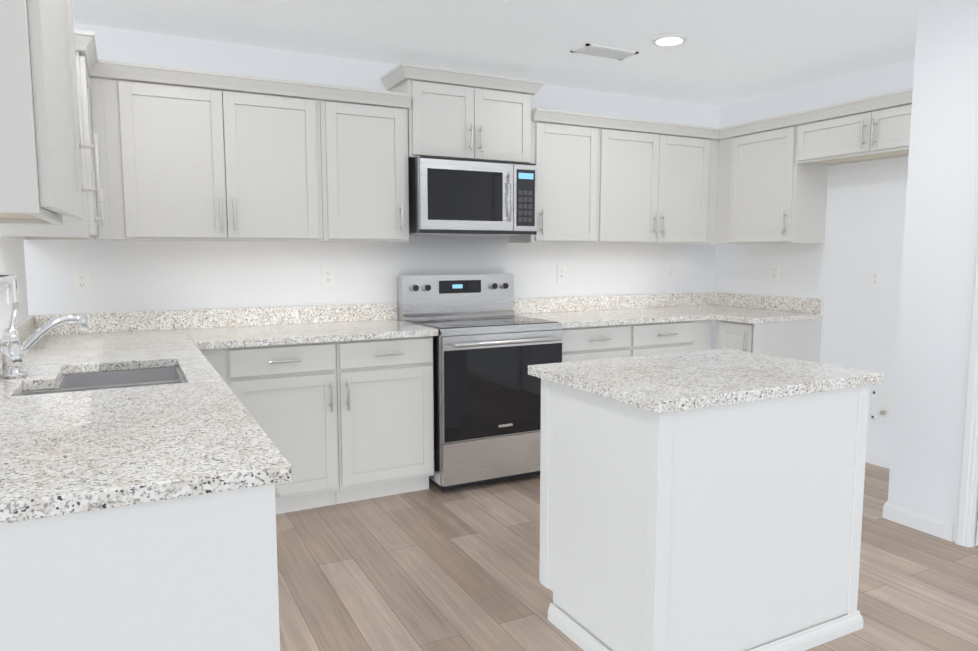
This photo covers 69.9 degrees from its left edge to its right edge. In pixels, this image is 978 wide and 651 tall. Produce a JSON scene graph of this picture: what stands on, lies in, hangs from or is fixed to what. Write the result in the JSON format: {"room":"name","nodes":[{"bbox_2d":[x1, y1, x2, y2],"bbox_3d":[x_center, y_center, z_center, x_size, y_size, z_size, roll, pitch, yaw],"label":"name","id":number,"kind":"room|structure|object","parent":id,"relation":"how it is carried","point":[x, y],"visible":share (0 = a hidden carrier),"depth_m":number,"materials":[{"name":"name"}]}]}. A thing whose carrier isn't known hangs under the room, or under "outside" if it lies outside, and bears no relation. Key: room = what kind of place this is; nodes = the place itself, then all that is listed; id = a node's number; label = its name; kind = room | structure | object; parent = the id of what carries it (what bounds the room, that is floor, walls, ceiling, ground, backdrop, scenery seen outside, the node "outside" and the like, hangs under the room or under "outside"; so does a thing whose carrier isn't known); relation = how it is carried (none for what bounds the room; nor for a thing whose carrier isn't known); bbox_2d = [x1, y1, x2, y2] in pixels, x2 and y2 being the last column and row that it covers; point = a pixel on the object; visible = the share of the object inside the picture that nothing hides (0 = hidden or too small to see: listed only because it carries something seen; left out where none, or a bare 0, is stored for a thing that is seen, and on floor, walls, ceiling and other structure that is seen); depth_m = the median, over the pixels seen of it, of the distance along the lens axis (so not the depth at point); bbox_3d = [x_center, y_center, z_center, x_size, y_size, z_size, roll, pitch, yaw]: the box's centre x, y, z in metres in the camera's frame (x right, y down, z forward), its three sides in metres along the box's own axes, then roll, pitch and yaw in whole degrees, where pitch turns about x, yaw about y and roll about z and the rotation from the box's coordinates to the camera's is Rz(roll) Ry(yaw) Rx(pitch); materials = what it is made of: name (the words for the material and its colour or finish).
{"room":"kitchen","nodes":[
{"label":"kitchen","id":0,"kind":"room"},
{"bbox_2d":[0,236,28,334],"bbox_3d":[-0.594,0.093,0.077,0.140,2.440,7.500,-3,7,-27],"label":"wall","id":1,"kind":"structure","parent":0,"point":[12,257],"depth_m":3.05,"materials":[{"name":"paint"}]},
{"bbox_2d":[0,274,14,304],"bbox_3d":[-1.636,-0.086,2.182,0.131,0.111,1.220,-3,7,-27],"label":"window sill","id":2,"kind":"structure","parent":1,"relation":"attached to","point":[5,280],"depth_m":2.62,"materials":[{"name":"paint"}]},
{"bbox_2d":[7,283,11,304],"bbox_3d":[-1.966,-0.146,2.870,0.012,0.118,0.072,-3,7,-27],"label":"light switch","id":3,"kind":"object","parent":1,"relation":"attached to","point":[9,299],"visible":0.73,"depth_m":2.85,"materials":[{"name":"white plastic"}]},
{"bbox_2d":[13,274,17,301],"bbox_3d":[-2.058,-0.164,3.047,0.012,0.118,0.072,-3,7,-27],"label":"light switch","id":4,"kind":"object","parent":1,"relation":"attached to","point":[15,284],"visible":1,"depth_m":3.03,"materials":[{"name":"white plastic"}]},
{"bbox_2d":[0,315,39,367],"bbox_3d":[-1.618,0.125,2.241,0.022,0.102,2.738,-3,7,-27],"label":"backsplash","id":5,"kind":"structure","parent":1,"relation":"attached to","point":[29,325],"depth_m":3.17,"materials":[{"name":"beige stone"}]},
{"bbox_2d":[0,0,101,224],"bbox_3d":[-0.959,-0.576,1.290,0.386,0.750,0.532,-3,7,-27],"label":"upper cabinet","id":6,"kind":"object","parent":1,"relation":"attached to","point":[41,175],"visible":1,"depth_m":1.15,"materials":[{"name":"paint"}]},
{"bbox_2d":[0,51,104,239],"bbox_3d":[-1.928,-0.765,3.116,0.362,0.750,0.744,-3,7,-27],"label":"upper cabinet","id":7,"kind":"object","parent":1,"relation":"attached to","point":[70,228],"visible":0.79,"depth_m":2.85,"materials":[{"name":"paint"}]},
{"bbox_2d":[24,22,719,349],"bbox_3d":[-0.275,-0.368,4.526,4.835,2.440,0.140,-3,7,-27],"label":"wall","id":8,"kind":"structure","parent":0,"point":[132,276],"depth_m":4.02,"materials":[{"name":"paint"}]},
{"bbox_2d":[73,269,90,292],"bbox_3d":[-2.052,-0.224,3.526,0.072,0.118,0.008,-3,7,-27],"label":"electrical outlet","id":9,"kind":"object","parent":8,"relation":"attached to","point":[81,279],"visible":1,"depth_m":3.52,"materials":[{"name":"white plastic"}]},
{"bbox_2d":[89,76,322,241],"bbox_3d":[-1.419,-0.814,3.594,1.057,0.750,0.362,-3,7,-27],"label":"upper cabinet","id":10,"kind":"object","parent":8,"relation":"attached to","point":[181,163],"visible":0.9,"depth_m":3.45,"materials":[{"name":"paint"}]},
{"bbox_2d":[74,29,411,108],"bbox_3d":[-1.169,-1.181,3.263,1.882,0.068,0.499,-3,7,-27],"label":"crown molding","id":11,"kind":"structure","parent":10,"relation":"on","point":[85,43],"depth_m":3.43,"materials":[{"name":"paint"}]},
{"bbox_2d":[40,303,396,335],"bbox_3d":[-1.399,-0.044,3.878,1.871,0.102,0.020,-3,7,-27],"label":"backsplash","id":12,"kind":"structure","parent":8,"relation":"attached to","point":[111,322],"depth_m":3.83,"materials":[{"name":"beige stone"}]},
{"bbox_2d":[321,267,333,286],"bbox_3d":[-0.943,-0.284,4.100,0.072,0.118,0.008,-3,7,-27],"label":"electrical outlet","id":13,"kind":"object","parent":8,"relation":"attached to","point":[327,276],"visible":1,"depth_m":4.10,"materials":[{"name":"white plastic"}]},
{"bbox_2d":[314,100,408,241],"bbox_3d":[-0.730,-0.851,3.951,0.491,0.750,0.362,-3,7,-27],"label":"upper cabinet","id":14,"kind":"object","parent":8,"relation":"attached to","point":[364,170],"visible":0.79,"depth_m":3.82,"materials":[{"name":"paint"}]},
{"bbox_2d":[390,79,531,162],"bbox_3d":[-0.151,-1.198,4.218,0.802,0.435,0.362,-3,7,-27],"label":"upper cabinet","id":15,"kind":"object","parent":8,"relation":"attached to","point":[456,121],"visible":0.81,"depth_m":4.07,"materials":[{"name":"paint"}]},
{"bbox_2d":[380,63,544,95],"bbox_3d":[-0.151,-1.438,4.191,0.922,0.068,0.365,-3,7,-27],"label":"crown molding","id":16,"kind":"structure","parent":15,"relation":"on","point":[399,74],"depth_m":4.03,"materials":[{"name":"paint"}]},
{"bbox_2d":[408,156,536,235],"bbox_3d":[-0.126,-0.762,4.220,0.762,0.424,0.442,-3,7,-27],"label":"microwave","id":17,"kind":"object","parent":15,"relation":"attached to","point":[458,196],"visible":1,"depth_m":4.04,"materials":[{"name":"silver metal"}]},
{"bbox_2d":[507,121,597,243],"bbox_3d":[0.426,-0.913,4.550,0.501,0.750,0.362,-3,7,-27],"label":"upper cabinet","id":18,"kind":"object","parent":8,"relation":"attached to","point":[564,158],"visible":0.79,"depth_m":4.43,"materials":[{"name":"paint"}]},
{"bbox_2d":[557,265,565,281],"bbox_3d":[0.503,-0.361,4.848,0.072,0.118,0.008,-3,7,-27],"label":"electrical outlet","id":19,"kind":"object","parent":8,"relation":"attached to","point":[561,273],"visible":1,"depth_m":4.84,"materials":[{"name":"white plastic"}]},
{"bbox_2d":[513,292,711,313],"bbox_3d":[0.953,-0.171,5.096,1.866,0.102,0.020,-3,7,-27],"label":"backsplash","id":20,"kind":"structure","parent":8,"relation":"attached to","point":[607,302],"depth_m":5.04,"materials":[{"name":"beige stone"}]},
{"bbox_2d":[578,128,718,243],"bbox_3d":[1.120,-0.951,4.909,1.058,0.750,0.362,-3,7,-27],"label":"upper cabinet","id":21,"kind":"object","parent":8,"relation":"attached to","point":[653,188],"visible":0.85,"depth_m":4.76,"materials":[{"name":"paint"}]},
{"bbox_2d":[532,108,719,139],"bbox_3d":[0.941,-1.320,4.601,1.500,0.068,0.060,-3,7,-27],"label":"crown molding","id":22,"kind":"structure","parent":21,"relation":"on","point":[538,114],"depth_m":4.55,"materials":[{"name":"paint"}]},
{"bbox_2d":[667,264,674,279],"bbox_3d":[1.381,-0.408,5.303,0.072,0.118,0.008,-3,7,-27],"label":"electrical outlet","id":23,"kind":"object","parent":8,"relation":"attached to","point":[670,271],"visible":1,"depth_m":5.30,"materials":[{"name":"white plastic"}]},
{"bbox_2d":[72,0,950,106],"bbox_3d":[1.489,-1.282,1.024,4.835,0.100,7.780,-3,7,-27],"label":"ceiling","id":24,"kind":"structure","parent":0,"point":[727,52],"depth_m":3.60,"materials":[{"name":"paint"}]},
{"bbox_2d":[570,43,638,59],"bbox_3d":[0.646,-1.526,3.907,0.350,0.008,0.160,-3,7,-27],"label":"ceiling vent","id":25,"kind":"object","parent":24,"relation":"in","point":[603,51],"visible":0.94,"depth_m":3.90,"materials":[{"name":"white plastic"}]},
{"bbox_2d":[651,34,687,45],"bbox_3d":[0.951,-1.502,3.690,0.188,0.011,0.188,-3,7,-27],"label":"recessed light","id":26,"kind":"object","parent":24,"relation":"in","point":[670,40],"visible":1,"depth_m":3.67,"materials":[{"name":"white plastic"}]},
{"bbox_2d":[276,462,977,650],"bbox_3d":[1.489,1.245,1.286,4.835,0.100,7.780,-3,7,-27],"label":"floor","id":27,"kind":"structure","parent":0,"point":[433,568],"depth_m":2.85,"materials":[{"name":"brown wood"}]},
{"bbox_2d":[0,484,280,650],"bbox_3d":[-0.890,0.716,1.635,0.702,0.880,0.852,-3,7,-27],"label":"base cabinet","id":28,"kind":"object","parent":27,"relation":"on","point":[196,573],"visible":0.56,"depth_m":1.27,"materials":[{"name":"paint"}]},
{"bbox_2d":[200,342,338,513],"bbox_3d":[-1.208,0.505,3.669,0.690,0.880,0.666,-3,7,-27],"label":"base cabinet","id":29,"kind":"object","parent":27,"relation":"on","point":[286,395],"visible":0.62,"depth_m":3.47,"materials":[{"name":"paint"}]},
{"bbox_2d":[336,336,433,503],"bbox_3d":[-0.665,0.476,3.950,0.530,0.880,0.666,-3,7,-27],"label":"base cabinet","id":30,"kind":"object","parent":27,"relation":"on","point":[385,401],"visible":0.67,"depth_m":3.69,"materials":[{"name":"paint"}]},
{"bbox_2d":[398,274,562,490],"bbox_3d":[-0.048,0.297,4.194,0.770,1.185,0.727,-3,7,-27],"label":"range","id":31,"kind":"object","parent":27,"relation":"on","point":[489,346],"visible":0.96,"depth_m":3.94,"materials":[{"name":"silver metal"}]},
{"bbox_2d":[560,324,629,361],"bbox_3d":[0.525,0.412,4.566,0.530,0.880,0.666,-3,7,-27],"label":"base cabinet","id":32,"kind":"object","parent":27,"relation":"on","point":[593,343],"visible":0.27,"depth_m":4.27,"materials":[{"name":"paint"}]},
{"bbox_2d":[630,320,710,356],"bbox_3d":[1.065,0.383,4.846,0.685,0.880,0.666,-3,7,-27],"label":"base cabinet","id":33,"kind":"object","parent":27,"relation":"on","point":[663,338],"visible":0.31,"depth_m":4.54,"materials":[{"name":"paint"}]},
{"bbox_2d":[528,348,883,650],"bbox_3d":[0.736,0.607,2.517,0.985,0.914,0.730,-3,7,-27],"label":"kitchen island","id":34,"kind":"object","parent":27,"relation":"on","point":[706,500],"visible":1,"depth_m":2.24,"materials":[{"name":"paint"}]},
{"bbox_2d":[715,319,821,362],"bbox_3d":[1.852,0.396,4.725,0.666,0.880,0.342,-3,7,-27],"label":"base cabinet","id":35,"kind":"object","parent":27,"relation":"on","point":[798,340],"visible":0.27,"depth_m":4.56,"materials":[{"name":"paint"}]},
{"bbox_2d":[712,59,914,453],"bbox_3d":[3.571,-0.130,2.233,0.140,2.440,7.500,-3,7,-27],"label":"wall","id":36,"kind":"structure","parent":0,"point":[865,217],"depth_m":4.48,"materials":[{"name":"paint"}]},
{"bbox_2d":[712,292,823,313],"bbox_3d":[2.003,-0.169,5.079,0.021,0.102,0.945,-3,7,-27],"label":"backsplash","id":37,"kind":"structure","parent":36,"relation":"attached to","point":[768,302],"depth_m":5.03,"materials":[{"name":"beige stone"}]},
{"bbox_2d":[716,125,827,243],"bbox_3d":[1.910,-0.940,4.807,0.362,0.750,0.666,-3,7,-27],"label":"upper cabinet","id":38,"kind":"object","parent":36,"relation":"attached to","point":[770,190],"visible":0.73,"depth_m":4.63,"materials":[{"name":"paint"}]},
{"bbox_2d":[720,88,912,139],"bbox_3d":[2.012,-1.282,4.240,0.060,0.068,1.695,-3,7,-27],"label":"crown molding","id":39,"kind":"structure","parent":38,"relation":"on","point":[883,101],"depth_m":4.22,"materials":[{"name":"paint"}]},
{"bbox_2d":[770,264,779,280],"bbox_3d":[2.041,-0.377,5.000,0.008,0.118,0.072,-3,7,-27],"label":"electrical outlet","id":40,"kind":"object","parent":36,"relation":"attached to","point":[774,272],"visible":1,"depth_m":5.00,"materials":[{"name":"white plastic"}]},
{"bbox_2d":[797,103,911,165],"bbox_3d":[2.296,-1.112,4.043,0.362,0.250,1.005,-3,7,-27],"label":"upper cabinet","id":41,"kind":"object","parent":36,"relation":"attached to","point":[880,134],"visible":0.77,"depth_m":4.09,"materials":[{"name":"paint"}]},
{"bbox_2d":[869,269,881,288],"bbox_3d":[2.392,-0.287,4.332,0.008,0.118,0.072,-3,7,-27],"label":"electrical outlet","id":42,"kind":"object","parent":36,"relation":"attached to","point":[875,278],"visible":1,"depth_m":4.33,"materials":[{"name":"white plastic"}]},
{"bbox_2d":[865,448,890,468],"bbox_3d":[2.462,0.837,4.309,0.013,0.088,1.010,-3,7,-27],"label":"baseboard","id":43,"kind":"structure","parent":36,"relation":"attached to","point":[874,457],"depth_m":4.37,"materials":[{"name":"paint"}]},
{"bbox_2d":[872,391,893,421],"bbox_3d":[2.431,0.503,4.315,0.030,0.170,0.150,-3,7,-27],"label":"box","id":44,"kind":"object","parent":36,"relation":"attached to","point":[882,405],"visible":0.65,"depth_m":4.32,"materials":[{"name":"white plastic"}]},
{"bbox_2d":[888,0,977,541],"bbox_3d":[3.314,0.000,0.979,0.120,2.440,5.500,-3,7,-27],"label":"wall","id":45,"kind":"structure","parent":0,"point":[939,256],"depth_m":3.23,"materials":[{"name":"paint"}]},
{"bbox_2d":[883,501,886,518],"bbox_3d":[2.323,0.902,3.677,0.780,0.088,0.013,-3,7,-27],"label":"baseboard","id":46,"kind":"structure","parent":45,"relation":"attached to","point":[885,505],"depth_m":3.50,"materials":[{"name":"paint"}]},
{"bbox_2d":[886,501,953,541],"bbox_3d":[2.063,0.936,3.348,0.013,0.088,0.300,-3,7,-27],"label":"baseboard","id":47,"kind":"structure","parent":45,"relation":"attached to","point":[923,522],"depth_m":3.34,"materials":[{"name":"paint"}]},
{"bbox_2d":[955,229,977,546],"bbox_3d":[2.373,-0.045,2.773,0.139,2.160,0.793,-3,7,-27],"label":"door frame","id":48,"kind":"structure","parent":45,"relation":"attached to","point":[967,520],"depth_m":3.13,"materials":[{"name":"paint"}]},
{"bbox_2d":[976,521,977,545],"bbox_3d":[2.333,-0.010,2.749,0.105,2.074,0.662,-3,7,-27],"label":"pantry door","id":49,"kind":"structure","parent":45,"relation":"in","point":[977,535],"depth_m":3.15,"materials":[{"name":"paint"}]},
{"bbox_3d":[-1.729,0.550,3.238,0.702,0.880,0.953,-3,7,-27],"label":"base cabinet","id":50,"kind":"object","parent":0,"visible":0},
{"bbox_2d":[40,330,167,348],"bbox_3d":[-1.799,0.082,3.314,0.450,0.034,0.668,-3,7,-27],"label":"countertop","id":51,"kind":"structure","parent":50,"relation":"on","point":[114,338],"depth_m":3.34,"materials":[{"name":"stone"}]},
{"bbox_2d":[0,329,291,523],"bbox_3d":[-1.320,0.177,2.402,0.696,0.034,2.738,-3,7,-27],"label":"countertop","id":52,"kind":"structure","parent":50,"relation":"on","point":[199,431],"depth_m":1.56,"materials":[{"name":"stone"}]},
{"bbox_2d":[0,302,88,377],"bbox_3d":[-1.506,0.042,2.374,0.258,0.240,0.137,-3,7,-27],"label":"chrome faucet","id":53,"kind":"object","parent":52,"relation":"on","point":[14,350],"visible":1,"depth_m":2.31,"materials":[{"name":"silver metal"}]},
{"bbox_2d":[19,367,183,395],"bbox_3d":[-1.292,0.348,2.379,0.502,0.300,0.612,-3,7,-27],"label":"undermount sink","id":54,"kind":"object","parent":52,"relation":"in","point":[112,379],"visible":0.19,"depth_m":2.60,"materials":[{"name":"silver metal"}]},
{"bbox_2d":[192,319,437,348],"bbox_3d":[-0.943,0.036,3.758,1.181,0.034,0.668,-3,7,-27],"label":"countertop","id":55,"kind":"structure","parent":50,"relation":"on","point":[267,335],"depth_m":3.60,"materials":[{"name":"stone"}]},
{"bbox_2d":[515,305,754,327],"bbox_3d":[1.101,-0.074,4.821,1.866,0.034,0.661,-3,7,-27],"label":"countertop","id":56,"kind":"structure","parent":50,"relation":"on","point":[571,319],"depth_m":4.58,"materials":[{"name":"stone"}]},
{"bbox_2d":[712,309,822,323],"bbox_3d":[1.856,-0.057,4.656,0.681,0.034,0.315,-3,7,-27],"label":"countertop","id":57,"kind":"structure","parent":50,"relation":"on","point":[752,316],"depth_m":4.59,"materials":[{"name":"stone"}]}
]}

